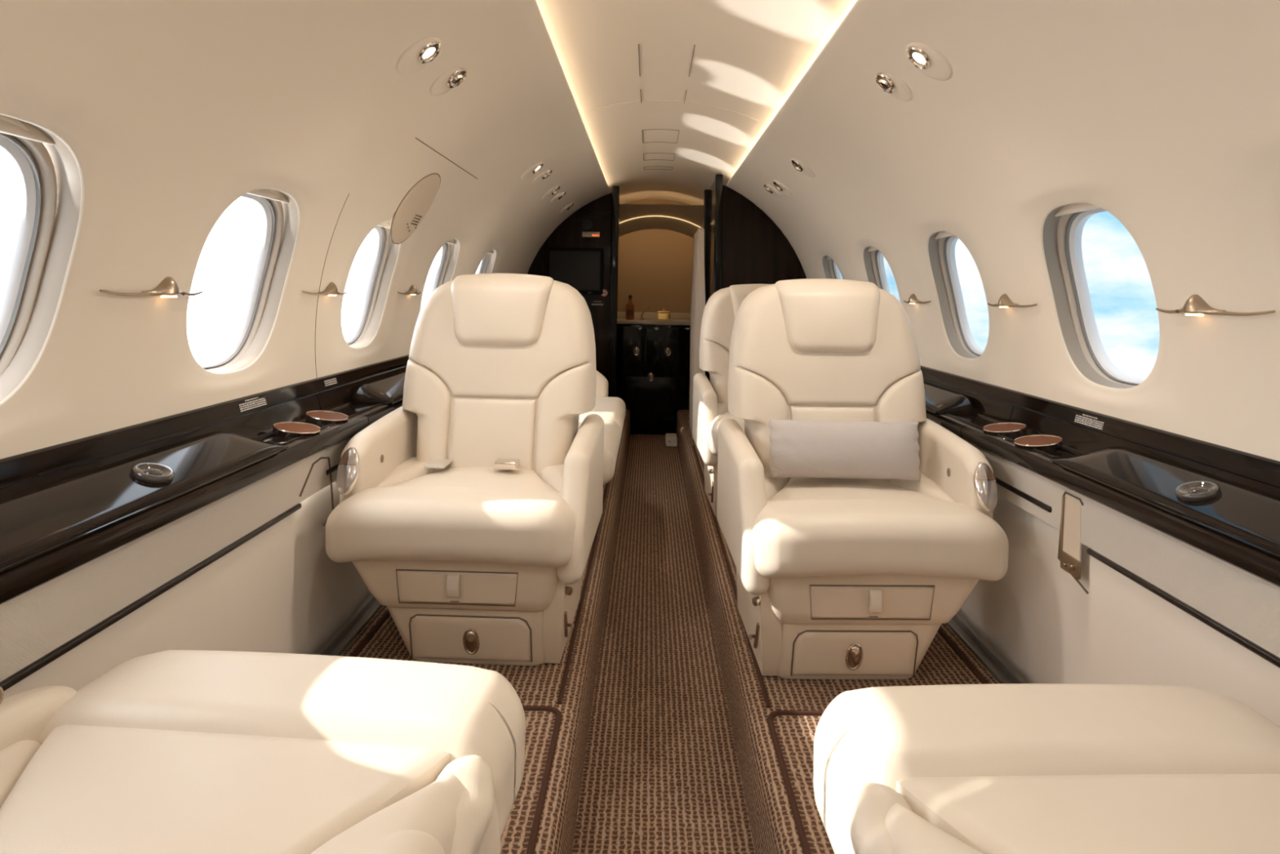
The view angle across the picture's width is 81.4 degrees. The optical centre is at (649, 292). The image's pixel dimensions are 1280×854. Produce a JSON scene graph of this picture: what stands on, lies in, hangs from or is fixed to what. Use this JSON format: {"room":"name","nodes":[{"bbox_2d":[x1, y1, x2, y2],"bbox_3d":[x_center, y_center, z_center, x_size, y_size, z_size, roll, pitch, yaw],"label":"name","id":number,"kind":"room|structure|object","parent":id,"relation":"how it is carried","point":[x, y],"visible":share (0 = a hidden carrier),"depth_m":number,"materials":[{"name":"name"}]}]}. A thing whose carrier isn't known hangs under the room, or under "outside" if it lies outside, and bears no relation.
{"room":"aircraft cabin","nodes":[
{"label":"aircraft cabin","id":0,"kind":"room"},
{"bbox_2d":[0,0,610,699],"bbox_3d":[-0.605,0.098,2.450,0.670,1.542,7.100,1,0,0],"label":"wall","id":1,"kind":"structure","parent":0,"point":[158,116],"depth_m":1.32,"materials":[{"name":"beige plastic"}]},
{"bbox_2d":[0,115,57,376],"bbox_3d":[-0.868,-0.031,0.905,0.146,0.397,0.346,1,0,0],"label":"window","id":2,"kind":"structure","parent":1,"relation":"in","point":[30,164],"depth_m":1.05,"materials":[{"name":"beige plastic"}]},
{"bbox_2d":[0,119,55,145],"bbox_3d":[-0.805,-0.210,0.905,0.013,0.019,0.219,1,0,0],"label":"shade","id":3,"kind":"object","parent":2,"relation":"attached to","point":[25,131],"depth_m":0.95,"materials":[{"name":"beige plastic"}]},
{"bbox_2d":[99,276,202,297],"bbox_3d":[-0.828,-0.011,1.258,0.022,0.037,0.256,1,0,0],"label":"wall sconce","id":4,"kind":"object","parent":1,"relation":"attached to","point":[168,287],"visible":1,"depth_m":1.27,"materials":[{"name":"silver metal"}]},
{"bbox_2d":[0,354,408,604],"bbox_3d":[-0.803,0.283,1.870,0.175,0.125,5.940,1,0,0],"label":"ledge","id":5,"kind":"object","parent":1,"relation":"attached to","point":[65,506],"visible":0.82,"depth_m":1.18,"materials":[{"name":"brown wood"}]},
{"bbox_2d":[0,413,368,604],"bbox_3d":[-0.771,0.328,0.398,0.110,0.038,2.995,1,0,0],"label":"shelf","id":6,"kind":"object","parent":5,"relation":"attached to","point":[24,568],"depth_m":1.11,"materials":[{"name":"brown wood"}]},
{"bbox_2d":[239,396,266,411],"bbox_3d":[-0.853,0.237,1.600,0.005,0.020,0.105,1,0,0],"label":"print","id":7,"kind":"object","parent":5,"relation":"on","point":[246,403],"depth_m":1.60,"materials":[{"name":"grey"}]},
{"bbox_2d":[324,377,337,386],"bbox_3d":[-0.853,0.238,1.989,0.004,0.014,0.074,1,0,0],"label":"print","id":8,"kind":"object","parent":5,"relation":"on","point":[327,381],"depth_m":1.99,"materials":[{"name":"grey"}]},
{"bbox_2d":[333,400,402,426],"bbox_3d":[-0.771,0.328,3.369,0.110,0.038,2.941,1,0,0],"label":"shelf","id":9,"kind":"object","parent":5,"relation":"attached to","point":[372,410],"depth_m":2.01,"materials":[{"name":"brown wood"}]},
{"bbox_2d":[197,188,288,370],"bbox_3d":[-0.868,-0.031,1.555,0.146,0.397,0.346,1,0,0],"label":"window","id":10,"kind":"structure","parent":1,"relation":"in","point":[268,202],"depth_m":1.69,"materials":[{"name":"beige plastic"}]},
{"bbox_2d":[247,189,288,203],"bbox_3d":[-0.805,-0.210,1.555,0.013,0.019,0.219,1,0,0],"label":"shade","id":11,"kind":"object","parent":10,"relation":"attached to","point":[275,196],"depth_m":1.58,"materials":[{"name":"beige plastic"}]},
{"bbox_2d":[302,282,346,296],"bbox_3d":[-0.828,-0.011,1.918,0.022,0.037,0.256,1,0,0],"label":"wall sconce","id":12,"kind":"object","parent":1,"relation":"attached to","point":[331,290],"visible":1,"depth_m":1.93,"materials":[{"name":"silver metal"}]},
{"bbox_2d":[314,593,382,655],"bbox_3d":[-0.741,0.832,1.550,0.038,0.030,5.300,1,0,0],"label":"trim","id":13,"kind":"structure","parent":1,"relation":"attached to","point":[344,635],"depth_m":1.84,"materials":[{"name":"silver metal"}]},
{"bbox_2d":[344,221,391,345],"bbox_3d":[-0.868,-0.031,2.250,0.146,0.397,0.346,1,0,0],"label":"window","id":14,"kind":"structure","parent":1,"relation":"in","point":[381,232],"depth_m":2.39,"materials":[{"name":"beige plastic"}]},
{"bbox_2d":[377,222,391,228],"bbox_3d":[-0.805,-0.210,2.250,0.013,0.019,0.219,1,0,0],"label":"shade","id":15,"kind":"object","parent":14,"relation":"attached to","point":[385,224],"depth_m":2.27,"materials":[{"name":"beige plastic"}]},
{"bbox_2d":[395,284,421,295],"bbox_3d":[-0.828,-0.011,2.583,0.022,0.037,0.256,1,0,0],"label":"wall sconce","id":16,"kind":"object","parent":1,"relation":"attached to","point":[412,291],"visible":1,"depth_m":2.60,"materials":[{"name":"silver metal"}]},
{"bbox_2d":[390,173,440,244],"bbox_3d":[-0.726,-0.262,2.320,0.130,0.222,0.257,1,0,0],"label":"speaker cover","id":17,"kind":"object","parent":1,"relation":"attached to","point":[405,220],"visible":1,"depth_m":2.30,"materials":[{"name":"beige plastic"}]},
{"bbox_2d":[395,37,441,75],"bbox_3d":[-0.507,-0.520,1.630,0.097,0.078,0.120,1,0,0],"label":"light","id":18,"kind":"object","parent":1,"relation":"attached to","point":[423,52],"visible":1,"depth_m":1.61,"materials":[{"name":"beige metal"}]},
{"bbox_2d":[417,40,441,63],"bbox_3d":[-0.482,-0.528,1.630,0.046,0.048,0.070,1,0,0],"label":"socket","id":19,"kind":"object","parent":18,"relation":"attached to","point":[428,51],"depth_m":1.62,"materials":[{"name":"silver metal"}]},
{"bbox_2d":[428,239,454,295],"bbox_3d":[-0.868,-0.031,2.970,0.146,0.397,0.346,1,0,0],"label":"window","id":20,"kind":"structure","parent":1,"relation":"in","point":[444,252],"depth_m":3.12,"materials":[{"name":"beige plastic"}]},
{"bbox_2d":[446,239,454,244],"bbox_3d":[-0.805,-0.210,2.970,0.013,0.019,0.219,1,0,0],"label":"shade","id":21,"kind":"object","parent":20,"relation":"attached to","point":[450,242],"depth_m":3.01,"materials":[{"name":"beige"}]},
{"bbox_2d":[429,67,466,95],"bbox_3d":[-0.499,-0.524,1.840,0.090,0.068,0.104,1,0,0],"label":"air vent","id":22,"kind":"object","parent":1,"relation":"in","point":[452,78],"visible":1,"depth_m":1.82,"materials":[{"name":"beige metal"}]},
{"bbox_2d":[446,67,466,88],"bbox_3d":[-0.477,-0.531,1.840,0.046,0.048,0.070,1,0,0],"label":"socket","id":23,"kind":"object","parent":22,"relation":"attached to","point":[455,77],"depth_m":1.82,"materials":[{"name":"silver metal"}]},
{"bbox_2d":[475,249,492,274],"bbox_3d":[-0.868,-0.031,3.700,0.146,0.397,0.346,1,0,0],"label":"window","id":24,"kind":"structure","parent":1,"relation":"in","point":[482,268],"depth_m":3.83,"materials":[{"name":"beige plastic"}]},
{"bbox_2d":[520,161,543,178],"bbox_3d":[-0.501,-0.524,3.170,0.097,0.078,0.120,1,0,0],"label":"light","id":25,"kind":"object","parent":1,"relation":"attached to","point":[536,167],"visible":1,"depth_m":3.14,"materials":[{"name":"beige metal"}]},
{"bbox_2d":[532,163,543,173],"bbox_3d":[-0.477,-0.531,3.170,0.046,0.048,0.070,1,0,0],"label":"socket","id":26,"kind":"object","parent":25,"relation":"attached to","point":[537,166],"depth_m":3.15,"materials":[{"name":"silver metal"}]},
{"bbox_2d":[532,168,551,183],"bbox_3d":[-0.489,-0.531,3.380,0.091,0.067,0.104,1,0,0],"label":"air vent","id":27,"kind":"object","parent":1,"relation":"in","point":[544,175],"visible":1,"depth_m":3.36,"materials":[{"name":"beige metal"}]},
{"bbox_2d":[541,168,551,179],"bbox_3d":[-0.466,-0.538,3.380,0.047,0.048,0.070,1,0,0],"label":"socket","id":28,"kind":"object","parent":27,"relation":"attached to","point":[547,173],"depth_m":3.36,"materials":[{"name":"silver metal"}]},
{"bbox_2d":[542,184,560,199],"bbox_3d":[-0.507,-0.520,3.820,0.097,0.078,0.120,1,0,0],"label":"light","id":29,"kind":"object","parent":1,"relation":"attached to","point":[553,191],"visible":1,"depth_m":3.79,"materials":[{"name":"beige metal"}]},
{"bbox_2d":[551,186,559,195],"bbox_3d":[-0.482,-0.528,3.820,0.046,0.048,0.070,1,0,0],"label":"socket","id":30,"kind":"object","parent":29,"relation":"attached to","point":[556,188],"depth_m":3.80,"materials":[{"name":"silver metal"}]},
{"bbox_2d":[550,191,566,203],"bbox_3d":[-0.499,-0.524,4.050,0.090,0.068,0.104,1,0,0],"label":"air vent","id":31,"kind":"object","parent":1,"relation":"in","point":[559,196],"visible":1,"depth_m":4.02,"materials":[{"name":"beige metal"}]},
{"bbox_2d":[557,191,566,199],"bbox_3d":[-0.477,-0.531,4.050,0.046,0.048,0.070,1,0,0],"label":"socket","id":32,"kind":"object","parent":31,"relation":"attached to","point":[562,194],"depth_m":4.03,"materials":[{"name":"silver metal"}]},
{"bbox_2d":[560,202,573,213],"bbox_3d":[-0.504,-0.520,4.530,0.090,0.069,0.104,1,0,0],"label":"air vent","id":33,"kind":"object","parent":1,"relation":"in","point":[570,206],"visible":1,"depth_m":4.50,"materials":[{"name":"silver metal"}]},
{"bbox_2d":[527,186,619,396],"bbox_3d":[-0.537,0.168,4.895,0.648,1.745,0.090,1,0,0],"label":"wall","id":34,"kind":"structure","parent":0,"point":[602,215],"depth_m":4.87,"materials":[{"name":"brown wood"}]},
{"bbox_2d":[546,247,603,294],"bbox_3d":[-0.488,-0.143,4.854,0.370,0.300,0.032,1,0,0],"label":"wall monitor","id":35,"kind":"object","parent":34,"relation":"attached to","point":[582,268],"visible":0.75,"depth_m":4.84,"materials":[{"name":"black plastic"}]},
{"bbox_2d":[582,231,599,237],"bbox_3d":[-0.383,-0.382,4.866,0.114,0.034,0.009,1,0,0],"label":"lit sign","id":36,"kind":"object","parent":34,"relation":"attached to","point":[589,234],"visible":1,"depth_m":4.86,"materials":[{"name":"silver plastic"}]},
{"bbox_2d":[591,301,603,305],"bbox_3d":[-0.341,0.067,4.869,0.075,0.026,0.001,1,0,0],"label":"plate","id":37,"kind":"object","parent":34,"relation":"attached to","point":[593,301],"visible":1,"depth_m":4.87,"materials":[{"name":"grey metal"}]},
{"bbox_2d":[601,289,607,296],"bbox_3d":[-0.298,0.000,4.867,0.046,0.046,0.006,1,0,0],"label":"no smoking sign","id":38,"kind":"object","parent":34,"relation":"attached to","point":[605,291],"visible":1,"depth_m":4.87,"materials":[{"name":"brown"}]},
{"bbox_2d":[617,199,693,312],"bbox_3d":[0.043,0.126,5.980,2.000,1.850,0.001,1,0,0],"label":"wall","id":39,"kind":"structure","parent":0,"point":[655,267],"depth_m":5.98,"materials":[{"name":"beige paint"}]},
{"bbox_2d":[618,204,703,238],"bbox_3d":[0.053,-0.480,5.527,0.840,0.339,0.156,1,0,0],"label":"arch","id":40,"kind":"object","parent":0,"point":[686,220],"visible":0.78,"depth_m":5.46,"materials":[{"name":"beige paint"}]},
{"bbox_2d":[618,215,701,227],"bbox_3d":[0.054,-0.499,5.452,0.804,0.137,0.006,1,0,0],"label":"light","id":41,"kind":"object","parent":40,"relation":"attached to","point":[625,221],"depth_m":5.46,"materials":[{"name":"white plastic"}]},
{"bbox_2d":[340,408,999,853],"bbox_3d":[0.028,0.952,2.450,1.660,0.198,7.100,1,0,0],"label":"floor","id":42,"kind":"structure","parent":0,"point":[658,727],"depth_m":1.73,"materials":[{"name":"carpet"}]},
{"bbox_2d":[0,649,525,853],"bbox_3d":[-0.452,0.592,0.464,0.577,0.525,1.018,1,0,4],"label":"seat","id":43,"kind":"object","parent":42,"relation":"on","point":[168,751],"visible":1,"depth_m":0.75,"materials":[{"name":"beige leather"}]},
{"bbox_2d":[325,273,604,665],"bbox_3d":[-0.425,0.400,1.886,0.577,0.910,0.615,1,0,2],"label":"seat","id":44,"kind":"object","parent":42,"relation":"on","point":[470,510],"visible":1,"depth_m":1.79,"materials":[{"name":"beige leather"}]},
{"bbox_2d":[465,630,477,652],"bbox_3d":[-0.403,0.787,1.684,0.031,0.058,0.017,1,0,2],"label":"knob","id":45,"kind":"object","parent":44,"relation":"on","point":[471,636],"depth_m":1.68,"materials":[{"name":"silver metal"}]},
{"bbox_2d":[577,369,626,484],"bbox_3d":[-0.432,0.593,3.000,0.637,0.520,1.300,1,0,0],"label":"seat","id":46,"kind":"object","parent":42,"relation":"on","point":[612,410],"visible":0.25,"depth_m":2.99,"materials":[{"name":"beige leather"}]},
{"bbox_2d":[577,418,620,484],"bbox_3d":[-0.431,0.548,2.650,0.637,0.134,0.600,1,0,0],"label":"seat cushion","id":47,"kind":"object","parent":46,"relation":"on","point":[611,428],"depth_m":2.48,"materials":[{"name":"beige leather"}]},
{"bbox_2d":[578,396,626,438],"bbox_3d":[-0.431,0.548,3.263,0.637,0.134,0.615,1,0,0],"label":"armrest","id":48,"kind":"object","parent":46,"relation":"on","point":[614,408],"depth_m":3.14,"materials":[{"name":"beige leather"}]},
{"bbox_2d":[616,311,690,434],"bbox_3d":[0.035,0.603,5.730,0.820,0.895,0.480,1,0,0],"label":"base cabinet","id":49,"kind":"object","parent":42,"relation":"on","point":[653,361],"visible":0.7,"depth_m":5.51,"materials":[{"name":"black wood"}]},
{"bbox_2d":[617,311,690,324],"bbox_3d":[0.042,0.195,5.730,0.820,0.078,0.480,1,0,0],"label":"countertop","id":50,"kind":"structure","parent":49,"relation":"on","point":[651,318],"depth_m":5.79,"materials":[{"name":"beige"}]},
{"bbox_2d":[625,295,634,319],"bbox_3d":[-0.147,0.109,5.620,0.065,0.185,0.065,1,0,0],"label":"bottle","id":51,"kind":"object","parent":50,"relation":"on","point":[629,314],"visible":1,"depth_m":5.59,"materials":[{"name":"orange glass"}]},
{"bbox_2d":[640,306,653,319],"bbox_3d":[-0.023,0.154,5.609,0.105,0.101,0.032,1,0,18],"label":"faucet","id":52,"kind":"object","parent":50,"relation":"on","point":[642,317],"visible":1,"depth_m":5.61,"materials":[{"name":"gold metal"}]},
{"bbox_2d":[657,308,671,320],"bbox_3d":[0.107,0.163,5.600,0.100,0.086,0.064,1,0,0],"label":"box","id":53,"kind":"object","parent":50,"relation":"on","point":[664,315],"visible":1,"depth_m":5.57,"materials":[{"name":"gold metal"}]},
{"bbox_2d":[665,433,677,446],"bbox_3d":[0.152,1.025,5.199,0.080,0.054,0.202,1,0,0],"label":"box","id":54,"kind":"object","parent":42,"relation":"on","point":[671,439],"visible":1,"depth_m":5.10,"materials":[{"name":"beige"}]},
{"bbox_2d":[692,284,770,515],"bbox_3d":[0.487,0.416,3.041,0.577,0.910,0.615,1,0,-2],"label":"seat","id":55,"kind":"object","parent":42,"relation":"on","point":[710,399],"visible":0.29,"depth_m":3.14,"materials":[{"name":"beige leather"}]},
{"bbox_2d":[716,278,1008,679],"bbox_3d":[0.487,0.416,1.846,0.577,0.910,0.615,1,0,-2],"label":"seat","id":56,"kind":"object","parent":42,"relation":"on","point":[837,578],"visible":0.9,"depth_m":1.67,"materials":[{"name":"beige leather"}]},
{"bbox_2d":[768,418,921,480],"bbox_3d":[0.485,0.391,1.855,0.375,0.141,0.112,1,0,3],"label":"pillow","id":57,"kind":"object","parent":56,"relation":"on","point":[824,449],"visible":1,"depth_m":1.81,"materials":[{"name":"fabric"}]},
{"bbox_2d":[848,644,860,667],"bbox_3d":[0.451,0.802,1.644,0.031,0.058,0.017,1,0,-2],"label":"knob","id":58,"kind":"object","parent":56,"relation":"on","point":[854,651],"depth_m":1.64,"materials":[{"name":"silver metal"}]},
{"bbox_2d":[813,683,1279,853],"bbox_3d":[0.475,0.608,0.423,0.577,0.525,1.018,1,0,-2],"label":"seat","id":59,"kind":"object","parent":42,"relation":"on","point":[1000,768],"visible":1,"depth_m":0.75,"materials":[{"name":"beige leather"}]},
{"bbox_2d":[535,0,857,204],"bbox_3d":[0.057,-0.680,2.450,0.982,0.145,7.100,1,0,0],"label":"ceiling","id":60,"kind":"structure","parent":0,"point":[670,96],"depth_m":2.46,"materials":[{"name":"beige"}]},
{"bbox_2d":[702,173,806,382],"bbox_3d":[0.643,0.194,4.570,0.604,1.735,0.660,1,0,0],"label":"wall","id":61,"kind":"structure","parent":0,"point":[743,245],"depth_m":4.26,"materials":[{"name":"brown wood"}]},
{"bbox_2d":[688,226,705,439],"bbox_3d":[0.289,0.239,4.530,0.068,1.230,0.580,1,0,0],"label":"curtain","id":62,"kind":"object","parent":61,"relation":"hanging from","point":[698,290],"visible":0.73,"depth_m":4.28,"materials":[{"name":"fabric"}]},
{"bbox_2d":[725,0,1279,726],"bbox_3d":[0.726,0.138,2.450,0.600,1.509,7.100,1,0,0],"label":"wall","id":63,"kind":"structure","parent":0,"point":[1162,117],"depth_m":1.39,"materials":[{"name":"beige plastic"}]},
{"bbox_2d":[764,183,781,197],"bbox_3d":[0.607,-0.505,3.660,0.090,0.068,0.104,1,0,0],"label":"light","id":64,"kind":"object","parent":63,"relation":"in","point":[771,189],"visible":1,"depth_m":3.63,"materials":[{"name":"silver metal"}]},
{"bbox_2d":[764,183,773,193],"bbox_3d":[0.585,-0.513,3.660,0.046,0.048,0.070,1,0,0],"label":"socket","id":65,"kind":"object","parent":64,"relation":"attached to","point":[767,187],"depth_m":3.64,"materials":[{"name":"silver metal"}]},
{"bbox_2d":[773,179,792,196],"bbox_3d":[0.624,-0.492,3.480,0.096,0.080,0.120,1,0,0],"label":"light","id":66,"kind":"object","parent":63,"relation":"attached to","point":[778,184],"visible":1,"depth_m":3.45,"materials":[{"name":"silver metal"}]},
{"bbox_2d":[773,181,782,191],"bbox_3d":[0.600,-0.501,3.480,0.045,0.049,0.070,1,0,0],"label":"socket","id":67,"kind":"object","parent":66,"relation":"attached to","point":[778,184],"depth_m":3.46,"materials":[{"name":"silver metal"}]},
{"bbox_2d":[791,158,814,177],"bbox_3d":[0.615,-0.501,2.970,0.097,0.078,0.120,1,0,0],"label":"light","id":68,"kind":"object","parent":63,"relation":"attached to","point":[798,165],"visible":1,"depth_m":2.95,"materials":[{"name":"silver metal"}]},
{"bbox_2d":[791,160,803,171],"bbox_3d":[0.590,-0.509,2.970,0.046,0.048,0.070,1,0,0],"label":"socket","id":69,"kind":"object","parent":68,"relation":"attached to","point":[797,164],"depth_m":2.95,"materials":[{"name":"silver metal"}]},
{"bbox_2d":[826,255,840,279],"bbox_3d":[0.959,0.001,3.700,0.146,0.397,0.346,1,0,0],"label":"window","id":70,"kind":"structure","parent":63,"relation":"in","point":[835,273],"depth_m":3.83,"materials":[{"name":"beige plastic"}]},
{"bbox_2d":[867,246,889,293],"bbox_3d":[0.959,0.001,2.970,0.146,0.397,0.346,1,0,0],"label":"window","id":71,"kind":"structure","parent":63,"relation":"in","point":[877,257],"depth_m":3.11,"materials":[{"name":"beige plastic"}]},
{"bbox_2d":[867,246,877,251],"bbox_3d":[0.901,-0.180,2.970,0.013,0.019,0.219,1,0,0],"label":"shade","id":72,"kind":"object","parent":71,"relation":"attached to","point":[872,248],"depth_m":3.00,"materials":[{"name":"beige plastic"}]},
{"bbox_2d":[875,72,912,101],"bbox_3d":[0.602,-0.508,1.830,0.091,0.068,0.104,1,0,0],"label":"air vent","id":73,"kind":"object","parent":63,"relation":"in","point":[890,83],"visible":1,"depth_m":1.81,"materials":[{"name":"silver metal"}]},
{"bbox_2d":[875,72,895,93],"bbox_3d":[0.580,-0.516,1.830,0.046,0.048,0.070,1,0,0],"label":"socket","id":74,"kind":"object","parent":73,"relation":"attached to","point":[886,82],"depth_m":1.82,"materials":[{"name":"silver metal"}]},
{"bbox_2d":[903,293,931,303],"bbox_3d":[0.918,0.020,2.573,0.022,0.037,0.256,1,0,0],"label":"wall sconce","id":75,"kind":"object","parent":63,"relation":"attached to","point":[913,299],"visible":1,"depth_m":2.58,"materials":[{"name":"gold metal"}]},
{"bbox_2d":[905,42,952,80],"bbox_3d":[0.610,-0.505,1.620,0.097,0.078,0.120,1,0,0],"label":"light","id":76,"kind":"object","parent":63,"relation":"attached to","point":[926,59],"visible":1,"depth_m":1.60,"materials":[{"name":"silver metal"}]},
{"bbox_2d":[906,46,930,69],"bbox_3d":[0.585,-0.513,1.620,0.046,0.048,0.070,1,0,0],"label":"socket","id":77,"kind":"object","parent":76,"relation":"attached to","point":[919,56],"depth_m":1.61,"materials":[{"name":"silver metal"}]},
{"bbox_2d":[934,231,983,356],"bbox_3d":[0.959,0.001,2.250,0.146,0.397,0.346,1,0,0],"label":"window","id":78,"kind":"structure","parent":63,"relation":"in","point":[947,242],"depth_m":2.39,"materials":[{"name":"beige plastic"}]},
{"bbox_2d":[934,231,955,239],"bbox_3d":[0.901,-0.180,2.250,0.013,0.019,0.219,1,0,0],"label":"shade","id":79,"kind":"object","parent":78,"relation":"attached to","point":[941,235],"depth_m":2.28,"materials":[{"name":"beige plastic"}]},
{"bbox_2d":[946,611,1027,683],"bbox_3d":[0.801,0.859,1.550,0.038,0.030,5.300,1,0,0],"label":"trim","id":80,"kind":"structure","parent":63,"relation":"attached to","point":[997,666],"depth_m":1.77,"materials":[{"name":"silver metal"}]},
{"bbox_2d":[987,293,1037,307],"bbox_3d":[0.918,0.020,1.903,0.022,0.037,0.256,1,0,0],"label":"wall sconce","id":81,"kind":"object","parent":63,"relation":"attached to","point":[1004,301],"visible":1,"depth_m":1.92,"materials":[{"name":"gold metal"}]},
{"bbox_2d":[1053,202,1144,386],"bbox_3d":[0.959,0.001,1.555,0.146,0.397,0.346,1,0,0],"label":"window","id":82,"kind":"structure","parent":63,"relation":"in","point":[1073,218],"depth_m":1.69,"materials":[{"name":"beige plastic"}]},
{"bbox_2d":[1053,204,1101,216],"bbox_3d":[0.901,-0.180,1.555,0.013,0.019,0.219,1,0,0],"label":"shade","id":83,"kind":"object","parent":82,"relation":"attached to","point":[1068,210],"depth_m":1.57,"materials":[{"name":"beige plastic"}]},
{"bbox_2d":[920,364,1279,586],"bbox_3d":[0.882,0.313,1.560,0.175,0.125,5.320,1,0,0],"label":"ledge","id":84,"kind":"object","parent":63,"relation":"attached to","point":[1222,502],"visible":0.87,"depth_m":1.31,"materials":[{"name":"brown wood"}]},
{"bbox_2d":[925,409,993,438],"bbox_3d":[0.849,0.356,3.059,0.110,0.038,2.321,1,0,0],"label":"shelf","id":85,"kind":"object","parent":84,"relation":"attached to","point":[955,421],"depth_m":2.01,"materials":[{"name":"brown wood"}]},
{"bbox_2d":[1074,413,1103,429],"bbox_3d":[0.933,0.271,1.580,0.005,0.020,0.100,1,0,0],"label":"print","id":86,"kind":"object","parent":84,"relation":"on","point":[1082,421],"depth_m":1.58,"materials":[{"name":"grey"}]},
{"bbox_2d":[961,425,1279,586],"bbox_3d":[0.849,0.356,0.398,0.110,0.038,2.995,1,0,0],"label":"shelf","id":87,"kind":"object","parent":84,"relation":"attached to","point":[1256,554],"depth_m":1.24,"materials":[{"name":"brown wood"}]},
{"bbox_2d":[1155,293,1275,315],"bbox_3d":[0.918,0.020,1.228,0.022,0.037,0.256,1,0,0],"label":"wall sconce","id":88,"kind":"object","parent":63,"relation":"attached to","point":[1195,305],"visible":1,"depth_m":1.24,"materials":[{"name":"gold metal"}]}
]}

